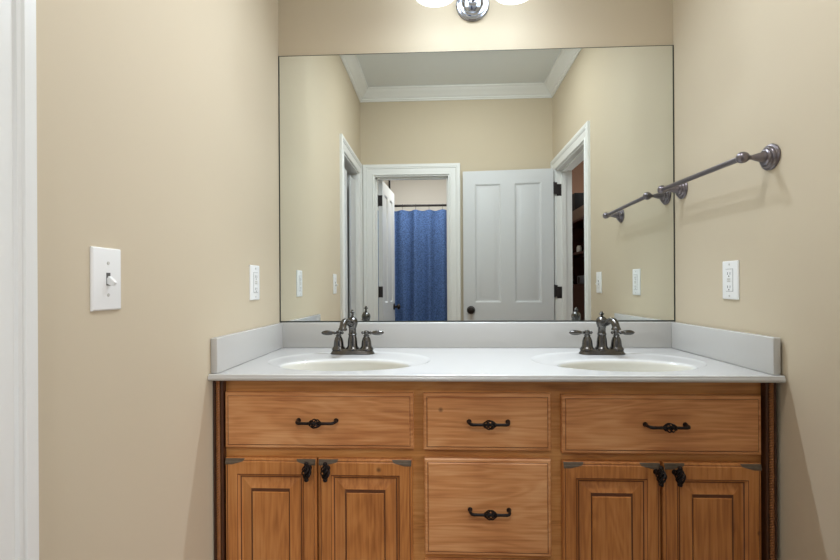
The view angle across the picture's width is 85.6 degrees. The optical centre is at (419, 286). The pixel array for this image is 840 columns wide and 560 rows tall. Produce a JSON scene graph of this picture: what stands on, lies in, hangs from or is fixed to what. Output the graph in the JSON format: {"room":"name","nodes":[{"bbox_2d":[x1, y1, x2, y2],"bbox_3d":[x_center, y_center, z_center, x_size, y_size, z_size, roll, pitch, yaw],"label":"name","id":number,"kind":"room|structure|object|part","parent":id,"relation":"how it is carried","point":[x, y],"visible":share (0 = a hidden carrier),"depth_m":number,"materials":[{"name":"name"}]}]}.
{"room":"bathroom","nodes":[
{"label":"bathroom","id":0,"kind":"room"},
{"bbox_2d":[36,0,279,559],"bbox_3d":[-0.656,-0.209,0.869,0.120,2.702,1.856,0,0,3],"label":"wall","id":1,"kind":"structure","parent":0,"point":[158,120],"depth_m":0.98,"materials":[{"name":"paint"}]},
{"bbox_2d":[0,0,38,559],"bbox_3d":[-0.609,0.086,0.320,0.020,2.110,0.751,0,0,3],"label":"trim","id":2,"kind":"structure","parent":1,"relation":"attached to","point":[19,445],"depth_m":0.66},
{"bbox_2d":[90,246,120,310],"bbox_3d":[-0.584,-0.013,0.856,0.021,0.118,0.075,0,0,3],"label":"light switch","id":3,"kind":"object","parent":1,"relation":"attached to","point":[105,263],"visible":1,"depth_m":0.85,"materials":[{"name":"white plastic"}]},
{"bbox_2d":[249,265,259,299],"bbox_3d":[-0.560,-0.012,1.542,0.009,0.118,0.075,0,0,3],"label":"wall outlet","id":4,"kind":"object","parent":1,"relation":"attached to","point":[254,286],"visible":1,"depth_m":1.53,"materials":[{"name":"white plastic"}]},
{"bbox_2d":[254,272,257,292],"bbox_3d":[-0.559,-0.012,1.542,0.001,0.069,0.035,0,0,3],"label":"receptacle","id":5,"kind":"object","parent":4,"relation":"attached to","point":[255,273],"depth_m":1.54,"materials":[{"name":"grey plastic"}]},
{"bbox_2d":[278,0,674,321],"bbox_3d":[0.209,-0.214,1.820,1.764,2.702,0.120,0,0,3],"label":"wall","id":6,"kind":"structure","parent":0,"point":[305,27],"depth_m":1.76,"materials":[{"name":"paint"}]},
{"bbox_2d":[416,0,527,21],"bbox_3d":[0.196,-1.146,1.646,0.432,0.240,0.226,0,0,3],"label":"vanity light","id":7,"kind":"object","parent":6,"relation":"attached to","point":[468,10],"visible":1,"depth_m":1.73,"materials":[{"name":"silver metal"}]},
{"bbox_3d":[0.054,-1.133,1.615,0.151,0.188,0.151,0,0,3],"label":"lamp shade","id":8,"kind":"part","parent":7,"relation":"part of","materials":[{"name":"white glass"}]},
{"bbox_3d":[0.335,-1.135,1.602,0.151,0.188,0.151,0,0,3],"label":"lamp shade","id":9,"kind":"part","parent":7,"relation":"part of","materials":[{"name":"white glass"}]},
{"bbox_2d":[278,45,674,321],"bbox_3d":[0.205,-0.387,1.756,1.522,1.048,0.007,0,0,3],"label":"wall mirror","id":10,"kind":"object","parent":6,"relation":"attached to","point":[515,185],"visible":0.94,"depth_m":1.75,"materials":[{"name":"clear glass"}]},
{"bbox_2d":[280,321,672,347],"bbox_3d":[0.205,0.188,1.747,1.516,0.098,0.025,0,0,3],"label":"backsplash","id":11,"kind":"structure","parent":6,"relation":"attached to","point":[648,334],"depth_m":1.73,"materials":[{"name":"stone"}]},
{"bbox_2d":[673,0,839,559],"bbox_3d":[0.987,-0.218,0.797,0.120,2.702,1.856,0,0,3],"label":"wall","id":12,"kind":"structure","parent":0,"point":[750,76],"depth_m":1.19,"materials":[{"name":"paint"}]},
{"bbox_2d":[657,143,780,198],"bbox_3d":[0.908,-0.351,1.442,0.090,0.070,0.514,0,1,3],"label":"towel bar","id":13,"kind":"object","parent":12,"relation":"attached to","point":[768,158],"visible":1,"depth_m":1.23,"materials":[{"name":"grey metal"}]},
{"bbox_3d":[0.908,-0.355,1.664,0.070,0.031,0.031,0,1,3],"label":"post","id":14,"kind":"part","parent":13,"relation":"part of","materials":[{"name":"grey metal"}]},
{"bbox_3d":[0.889,-0.347,1.221,0.070,0.031,0.031,0,1,3],"label":"post","id":15,"kind":"part","parent":13,"relation":"part of","materials":[{"name":"grey metal"}]},
{"bbox_2d":[722,260,739,299],"bbox_3d":[0.949,-0.018,1.388,0.009,0.118,0.075,0,0,3],"label":"wall outlet","id":16,"kind":"object","parent":12,"relation":"attached to","point":[730,269],"visible":1,"depth_m":1.38,"materials":[{"name":"white plastic"}]},
{"bbox_2d":[726,269,732,290],"bbox_3d":[0.947,-0.018,1.389,0.003,0.067,0.033,0,0,3],"label":"receptacle","id":17,"kind":"object","parent":16,"relation":"attached to","point":[729,272],"depth_m":1.39,"materials":[{"name":"grey plastic"}]},
{"bbox_3d":[0.820,1.183,-0.399,5.400,0.100,4.550,0,0,3],"label":"floor","id":18,"kind":"structure","parent":0,"visible":0},
{"bbox_2d":[213,381,776,559],"bbox_3d":[0.194,0.695,1.464,1.512,0.884,0.563,0,0,3],"label":"vanity cabinet","id":19,"kind":"object","parent":18,"relation":"on","point":[304,470],"visible":0.98,"depth_m":1.23,"materials":[{"name":"brown wood"}]},
{"bbox_3d":[-0.558,0.649,1.258,0.012,0.785,0.012,0,0,3],"label":"rope molding","id":20,"kind":"part","parent":19,"relation":"part of","materials":[{"name":"brown wood"}]},
{"bbox_3d":[-0.412,0.743,1.260,0.256,0.534,0.021,0,0,3],"label":"door","id":21,"kind":"part","parent":19,"relation":"part of","materials":[{"name":"brown wood"}]},
{"bbox_3d":[-0.305,0.499,1.225,0.026,0.055,0.043,0,0,3],"label":"door pull","id":22,"kind":"part","parent":19,"relation":"part of","materials":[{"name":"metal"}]},
{"bbox_3d":[-0.283,0.369,1.226,0.117,0.026,0.040,0,0,3],"label":"drawer pull","id":23,"kind":"part","parent":19,"relation":"part of","materials":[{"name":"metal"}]},
{"bbox_3d":[-0.280,0.370,1.255,0.525,0.154,0.020,0,0,3],"label":"drawer","id":24,"kind":"part","parent":19,"relation":"part of","materials":[{"name":"brown wood"}]},
{"bbox_3d":[-0.254,0.498,1.223,0.026,0.055,0.043,0,0,3],"label":"door pull","id":25,"kind":"part","parent":19,"relation":"part of","materials":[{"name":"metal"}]},
{"bbox_3d":[-0.149,0.742,1.249,0.259,0.534,0.021,0,0,3],"label":"door","id":26,"kind":"part","parent":19,"relation":"part of","materials":[{"name":"brown wood"}]},
{"bbox_3d":[0.185,0.877,1.235,0.342,0.260,0.020,0,0,3],"label":"drawer","id":27,"kind":"part","parent":19,"relation":"part of","materials":[{"name":"brown wood"}]},
{"bbox_3d":[0.182,0.368,1.235,0.345,0.155,0.020,0,0,3],"label":"drawer","id":28,"kind":"part","parent":19,"relation":"part of","materials":[{"name":"brown wood"}]},
{"bbox_3d":[0.183,0.600,1.235,0.342,0.262,0.020,0,0,3],"label":"drawer","id":29,"kind":"part","parent":19,"relation":"part of","materials":[{"name":"brown wood"}]},
{"bbox_3d":[0.184,0.367,1.205,0.117,0.026,0.040,0,0,3],"label":"drawer pull","id":30,"kind":"part","parent":19,"relation":"part of","materials":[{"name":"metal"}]},
{"bbox_3d":[0.187,0.605,1.205,0.117,0.026,0.040,0,0,3],"label":"drawer pull","id":31,"kind":"part","parent":19,"relation":"part of","materials":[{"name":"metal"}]},
{"bbox_2d":[208,321,785,382],"bbox_3d":[0.194,0.256,1.478,1.518,0.235,0.564,0,0,3],"label":"countertop","id":32,"kind":"structure","parent":19,"relation":"on","point":[657,351],"depth_m":1.48,"materials":[{"name":"stone"}]},
{"bbox_2d":[268,351,430,370],"bbox_3d":[-0.226,0.308,1.471,0.524,0.137,0.397,0,0,3],"label":"sink basin","id":33,"kind":"object","parent":32,"relation":"in","point":[287,360],"depth_m":1.50,"materials":[{"name":"white ceramic"}]},
{"bbox_2d":[321,310,383,354],"bbox_3d":[-0.242,0.163,1.624,0.184,0.158,0.137,0,0,-34],"label":"faucet","id":34,"kind":"object","parent":32,"relation":"on","point":[366,348],"visible":1,"depth_m":1.61,"materials":[{"name":"grey metal"}]},
{"bbox_3d":[-0.314,0.168,1.627,0.082,0.018,0.018,0,0,3],"label":"lever","id":35,"kind":"part","parent":34,"relation":"part of","materials":[{"name":"grey metal"}]},
{"bbox_3d":[-0.291,0.193,1.626,0.050,0.070,0.050,0,0,3],"label":"handle","id":36,"kind":"part","parent":34,"relation":"part of","materials":[{"name":"grey metal"}]},
{"bbox_3d":[-0.251,0.169,1.590,0.050,0.118,0.121,0,0,16],"label":"spout","id":37,"kind":"part","parent":34,"relation":"part of","materials":[{"name":"grey metal"}]},
{"bbox_3d":[-0.241,0.232,1.624,0.158,0.018,0.052,0,0,3],"label":"plate","id":38,"kind":"part","parent":34,"relation":"part of","materials":[{"name":"grey metal"}]},
{"bbox_3d":[-0.192,0.192,1.622,0.050,0.070,0.050,0,0,3],"label":"handle","id":39,"kind":"part","parent":34,"relation":"part of","materials":[{"name":"grey metal"}]},
{"bbox_3d":[-0.170,0.167,1.621,0.082,0.018,0.018,0,0,3],"label":"lever","id":40,"kind":"part","parent":34,"relation":"part of","materials":[{"name":"grey metal"}]},
{"bbox_2d":[569,311,634,354],"bbox_3d":[0.635,0.162,1.585,0.185,0.150,0.135,0,0,38],"label":"faucet","id":41,"kind":"object","parent":32,"relation":"on","point":[587,348],"visible":1,"depth_m":1.57,"materials":[{"name":"grey metal"}]},
{"bbox_3d":[0.564,0.163,1.589,0.082,0.018,0.018,0,0,3],"label":"lever","id":42,"kind":"part","parent":41,"relation":"part of","materials":[{"name":"grey metal"}]},
{"bbox_3d":[0.586,0.188,1.588,0.050,0.070,0.050,0,0,3],"label":"handle","id":43,"kind":"part","parent":41,"relation":"part of","materials":[{"name":"grey metal"}]},
{"bbox_3d":[0.636,0.228,1.585,0.158,0.018,0.052,0,0,3],"label":"plate","id":44,"kind":"part","parent":41,"relation":"part of","materials":[{"name":"grey metal"}]},
{"bbox_3d":[0.643,0.164,1.550,0.050,0.118,0.121,0,0,-11],"label":"spout","id":45,"kind":"part","parent":41,"relation":"part of","materials":[{"name":"grey metal"}]},
{"bbox_3d":[0.686,0.188,1.583,0.050,0.070,0.050,0,0,3],"label":"handle","id":46,"kind":"part","parent":41,"relation":"part of","materials":[{"name":"grey metal"}]},
{"bbox_3d":[0.707,0.162,1.582,0.082,0.018,0.018,0,0,3],"label":"lever","id":47,"kind":"part","parent":41,"relation":"part of","materials":[{"name":"grey metal"}]},
{"bbox_2d":[530,351,706,371],"bbox_3d":[0.617,0.303,1.434,0.524,0.137,0.397,0,0,3],"label":"sink basin","id":48,"kind":"object","parent":32,"relation":"in","point":[543,361],"depth_m":1.46,"materials":[{"name":"white ceramic"}]},
{"bbox_3d":[0.514,0.738,1.220,0.258,0.534,0.021,0,0,3],"label":"door","id":49,"kind":"part","parent":19,"relation":"part of","materials":[{"name":"brown wood"}]},
{"bbox_3d":[0.626,0.493,1.184,0.026,0.055,0.043,0,0,3],"label":"door pull","id":50,"kind":"part","parent":19,"relation":"part of","materials":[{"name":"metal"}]},
{"bbox_3d":[0.642,0.370,1.214,0.521,0.157,0.020,0,0,3],"label":"drawer","id":51,"kind":"part","parent":19,"relation":"part of","materials":[{"name":"brown wood"}]},
{"bbox_3d":[0.650,0.368,1.185,0.117,0.026,0.040,0,0,3],"label":"drawer pull","id":52,"kind":"part","parent":19,"relation":"part of","materials":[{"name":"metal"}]},
{"bbox_3d":[0.674,0.493,1.182,0.026,0.055,0.043,0,0,3],"label":"door pull","id":53,"kind":"part","parent":19,"relation":"part of","materials":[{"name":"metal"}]},
{"bbox_3d":[0.776,0.737,1.208,0.254,0.534,0.021,0,0,3],"label":"door","id":54,"kind":"part","parent":19,"relation":"part of","materials":[{"name":"brown wood"}]},
{"bbox_3d":[0.926,0.641,1.193,0.012,0.785,0.012,0,0,3],"label":"rope molding","id":55,"kind":"part","parent":19,"relation":"part of","materials":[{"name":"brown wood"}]}
]}

